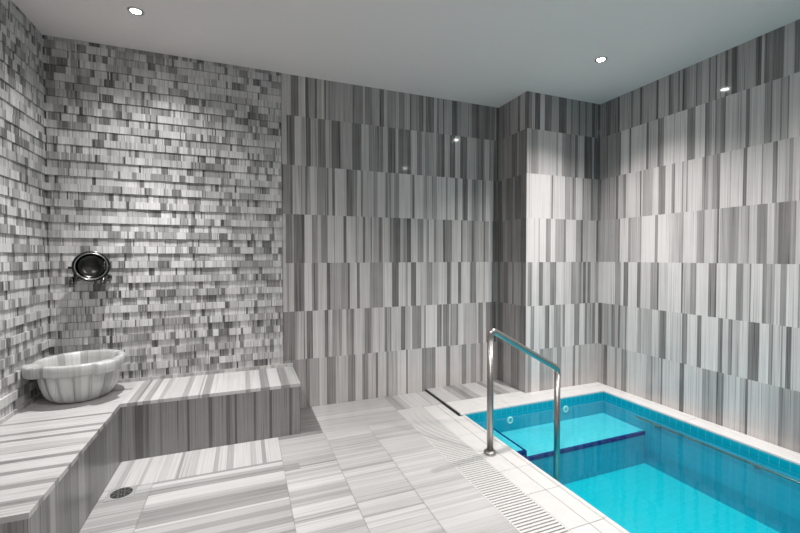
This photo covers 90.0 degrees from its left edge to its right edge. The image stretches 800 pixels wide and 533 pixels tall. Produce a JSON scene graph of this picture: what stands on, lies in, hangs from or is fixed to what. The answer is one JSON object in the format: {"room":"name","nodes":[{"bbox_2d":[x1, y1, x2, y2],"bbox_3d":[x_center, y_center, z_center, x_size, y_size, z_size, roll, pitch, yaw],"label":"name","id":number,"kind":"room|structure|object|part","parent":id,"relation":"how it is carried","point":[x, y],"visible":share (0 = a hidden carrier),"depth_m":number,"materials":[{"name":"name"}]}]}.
{"room":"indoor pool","nodes":[
{"label":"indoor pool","id":0,"kind":"room"},
{"bbox_2d":[0,0,50,418],"bbox_3d":[-1.531,-0.071,0.406,0.114,2.833,4.873,-1,1,-21],"label":"wall","id":1,"kind":"structure","parent":0,"point":[24,263],"depth_m":2.37,"materials":[{"name":"tile"}]},
{"bbox_2d":[42,35,498,430],"bbox_3d":[-0.761,-0.141,3.368,3.704,2.833,0.114,-1,1,-21],"label":"wall","id":2,"kind":"structure","parent":0,"point":[345,234],"depth_m":3.19,"materials":[{"name":"tile"}]},
{"bbox_2d":[68,266,80,286],"bbox_3d":[-2.187,0.056,2.685,0.060,0.156,0.120,-1,1,-21],"label":"tap","id":3,"kind":"object","parent":2,"relation":"attached to","point":[73,278],"visible":0.49,"depth_m":2.65,"materials":[{"name":"silver metal"}]},
{"bbox_3d":[-2.187,0.099,2.686,0.032,0.070,0.120,-1,1,-21],"label":"spout","id":4,"kind":"part","parent":3,"relation":"part of","materials":[{"name":"silver metal"}]},
{"bbox_2d":[99,262,111,285],"bbox_3d":[-2.027,0.049,2.747,0.060,0.166,0.120,-1,1,-21],"label":"tap","id":5,"kind":"object","parent":2,"relation":"attached to","point":[108,277],"visible":0.97,"depth_m":2.74,"materials":[{"name":"silver metal"}]},
{"bbox_2d":[71,251,109,281],"bbox_3d":[-2.091,-0.001,2.711,0.208,0.206,0.077,-1,2,-35],"label":"metal bowl","id":6,"kind":"object","parent":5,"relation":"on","point":[88,262],"visible":0.98,"depth_m":2.72,"materials":[{"name":"grey metal"}]},
{"bbox_3d":[-2.026,-0.004,2.744,0.060,0.060,0.019,-1,1,-21],"label":"handle","id":7,"kind":"part","parent":5,"relation":"part of","materials":[{"name":"silver metal"}]},
{"bbox_3d":[-2.027,0.097,2.748,0.032,0.070,0.120,-1,1,-21],"label":"spout","id":8,"kind":"part","parent":5,"relation":"part of","materials":[{"name":"silver metal"}]},
{"bbox_2d":[0,363,292,424],"bbox_3d":[-1.337,0.833,2.253,1.600,0.029,1.613,-1,1,-21],"label":"trim","id":9,"kind":"structure","parent":2,"relation":"attached to","point":[5,418],"depth_m":2.96,"materials":[{"name":"stone"}]},
{"bbox_2d":[79,380,519,532],"bbox_3d":[0.576,1.262,1.313,4.474,0.120,4.773,-1,1,-21],"label":"floor","id":10,"kind":"structure","parent":0,"point":[359,466],"depth_m":2.21,"materials":[{"name":"stone"}]},
{"bbox_2d":[103,485,137,501],"bbox_3d":[-1.479,1.203,2.124,0.130,0.008,0.116,-1,1,-21],"label":"floor drain","id":11,"kind":"object","parent":10,"relation":"on","point":[124,492],"visible":1,"depth_m":2.12,"materials":[{"name":"silver metal"}]},
{"bbox_2d":[0,366,299,532],"bbox_3d":[-1.327,1.022,2.252,1.583,0.360,1.596,-1,1,-21],"label":"bench","id":12,"kind":"object","parent":10,"relation":"on","point":[57,460],"visible":0.98,"depth_m":2.42,"materials":[{"name":"grey stone"}]},
{"bbox_3d":[-1.742,1.044,1.835,0.505,0.338,1.120,-1,1,-21],"label":"panel","id":13,"kind":"part","parent":12,"relation":"part of","materials":[{"name":"stone"}]},
{"bbox_3d":[-1.827,0.858,2.053,0.508,0.022,1.596,-1,1,-21],"label":"seat","id":14,"kind":"part","parent":12,"relation":"part of","materials":[{"name":"stone"}]},
{"bbox_2d":[21,349,125,403],"bbox_3d":[-2.050,0.709,2.566,0.502,0.253,0.474,-1,1,-21],"label":"stone basin","id":15,"kind":"object","parent":12,"relation":"on","point":[78,376],"visible":1,"depth_m":2.42,"materials":[{"name":"stone"}]},
{"bbox_3d":[-1.296,1.019,2.865,1.075,0.338,0.476,-1,1,-21],"label":"panel","id":16,"kind":"part","parent":12,"relation":"part of","materials":[{"name":"stone"}]},
{"bbox_3d":[-1.294,0.839,2.860,1.078,0.022,0.479,-1,1,-21],"label":"seat","id":17,"kind":"part","parent":12,"relation":"part of","materials":[{"name":"stone"}]},
{"bbox_2d":[397,407,571,532],"bbox_3d":[0.742,1.244,1.622,0.221,0.058,3.629,-1,1,-21],"label":"grate","id":18,"kind":"object","parent":10,"relation":"on","point":[526,515],"visible":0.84,"depth_m":2.25,"materials":[{"name":"white plastic"}]},
{"bbox_2d":[423,404,629,532],"bbox_3d":[0.963,1.240,1.709,0.249,0.065,3.627,-1,1,-21],"label":"pool edge","id":19,"kind":"structure","parent":10,"relation":"on","point":[577,515],"depth_m":2.22,"materials":[{"name":"white stone"}]},
{"bbox_2d":[483,328,560,481],"bbox_3d":[0.842,1.020,2.686,0.684,1.260,0.083,-1,2,-27],"label":"pool handrail","id":20,"kind":"object","parent":19,"relation":"on","point":[489,451],"visible":0.85,"depth_m":2.59,"materials":[{"name":"silver metal"}]},
{"bbox_3d":[0.574,0.823,2.543,0.041,0.741,0.041,-1,1,-21],"label":"post","id":21,"kind":"part","parent":20,"relation":"part of","materials":[{"name":"silver metal"}]},
{"bbox_3d":[0.841,0.570,2.675,0.643,0.360,0.041,-1,2,-27],"label":"rail","id":22,"kind":"part","parent":20,"relation":"part of","materials":[{"name":"silver metal"}]},
{"bbox_3d":[1.109,1.196,2.828,0.041,0.900,0.041,-1,1,-21],"label":"post","id":23,"kind":"part","parent":20,"relation":"part of","materials":[{"name":"silver metal"}]},
{"bbox_2d":[459,392,799,532],"bbox_3d":[1.843,1.483,1.958,1.649,0.566,3.643,-1,1,-21],"label":"swimming pool","id":24,"kind":"object","parent":10,"relation":"in","point":[682,485],"visible":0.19,"depth_m":2.84,"materials":[{"name":"teal tile"}]},
{"bbox_2d":[507,416,512,423],"bbox_3d":[0.915,1.276,3.319,0.060,0.060,0.008,-1,1,-21],"label":"inlet","id":25,"kind":"object","parent":24,"relation":"attached to","point":[510,419],"visible":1,"depth_m":3.32,"materials":[{"name":"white plastic"}]},
{"bbox_2d":[563,406,568,412],"bbox_3d":[1.466,1.260,3.534,0.060,0.060,0.008,-1,1,-21],"label":"inlet","id":26,"kind":"object","parent":24,"relation":"attached to","point":[565,408],"visible":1,"depth_m":3.53,"materials":[{"name":"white plastic"}]},
{"bbox_2d":[501,413,644,484],"bbox_3d":[1.277,1.501,3.245,1.460,0.270,0.419,-1,1,-21],"label":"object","id":27,"kind":"structure","parent":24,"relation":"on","point":[597,444],"depth_m":3.19,"materials":[{"name":"teal tile"}]},
{"bbox_2d":[493,428,526,456],"bbox_3d":[0.718,1.348,3.028,0.264,0.046,0.410,-1,1,-21],"label":"step","id":28,"kind":"structure","parent":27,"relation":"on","point":[497,434],"depth_m":3.00,"materials":[{"name":"teal tile"}]},
{"bbox_2d":[636,416,799,484],"bbox_3d":[2.491,1.296,2.049,0.064,0.048,2.770,-1,1,-21],"label":"grab bar","id":29,"kind":"object","parent":24,"relation":"attached to","point":[754,465],"visible":1,"depth_m":2.71,"materials":[{"name":"silver metal"}]},
{"bbox_2d":[11,0,799,107],"bbox_3d":[0.573,-1.560,1.247,4.674,0.100,4.973,-1,1,-21],"label":"ceiling","id":30,"kind":"structure","parent":0,"point":[490,53],"depth_m":2.68,"materials":[{"name":"white paint"}]},
{"bbox_2d":[127,6,143,15],"bbox_3d":[-1.586,-1.532,2.402,0.088,0.006,0.088,-1,1,-21],"label":"recessed light","id":31,"kind":"object","parent":30,"relation":"in","point":[134,10],"visible":1,"depth_m":2.40,"materials":[{"name":"silver metal"}]},
{"bbox_2d":[595,56,607,62],"bbox_3d":[1.507,-1.549,2.998,0.088,0.006,0.088,-1,1,-21],"label":"recessed light","id":32,"kind":"object","parent":30,"relation":"in","point":[600,59],"visible":1,"depth_m":2.99,"materials":[{"name":"silver metal"}]},
{"bbox_2d":[497,91,599,392],"bbox_3d":[1.445,-0.159,4.005,0.870,2.833,0.530,-1,1,-21],"label":"pillar","id":33,"kind":"structure","parent":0,"point":[549,146],"depth_m":3.75,"materials":[{"name":"tile"}]},
{"bbox_2d":[597,19,799,452],"bbox_3d":[2.705,-0.116,2.113,0.100,2.833,4.973,-1,1,-21],"label":"wall","id":34,"kind":"structure","parent":0,"point":[699,282],"depth_m":2.97,"materials":[{"name":"tile"}]},
{"bbox_2d":[446,382,799,464],"bbox_3d":[1.810,1.191,2.022,1.655,0.014,3.596,-1,1,-21],"label":"trim","id":35,"kind":"structure","parent":34,"relation":"attached to","point":[474,405],"depth_m":3.32,"materials":[{"name":"white stone"}]}
]}

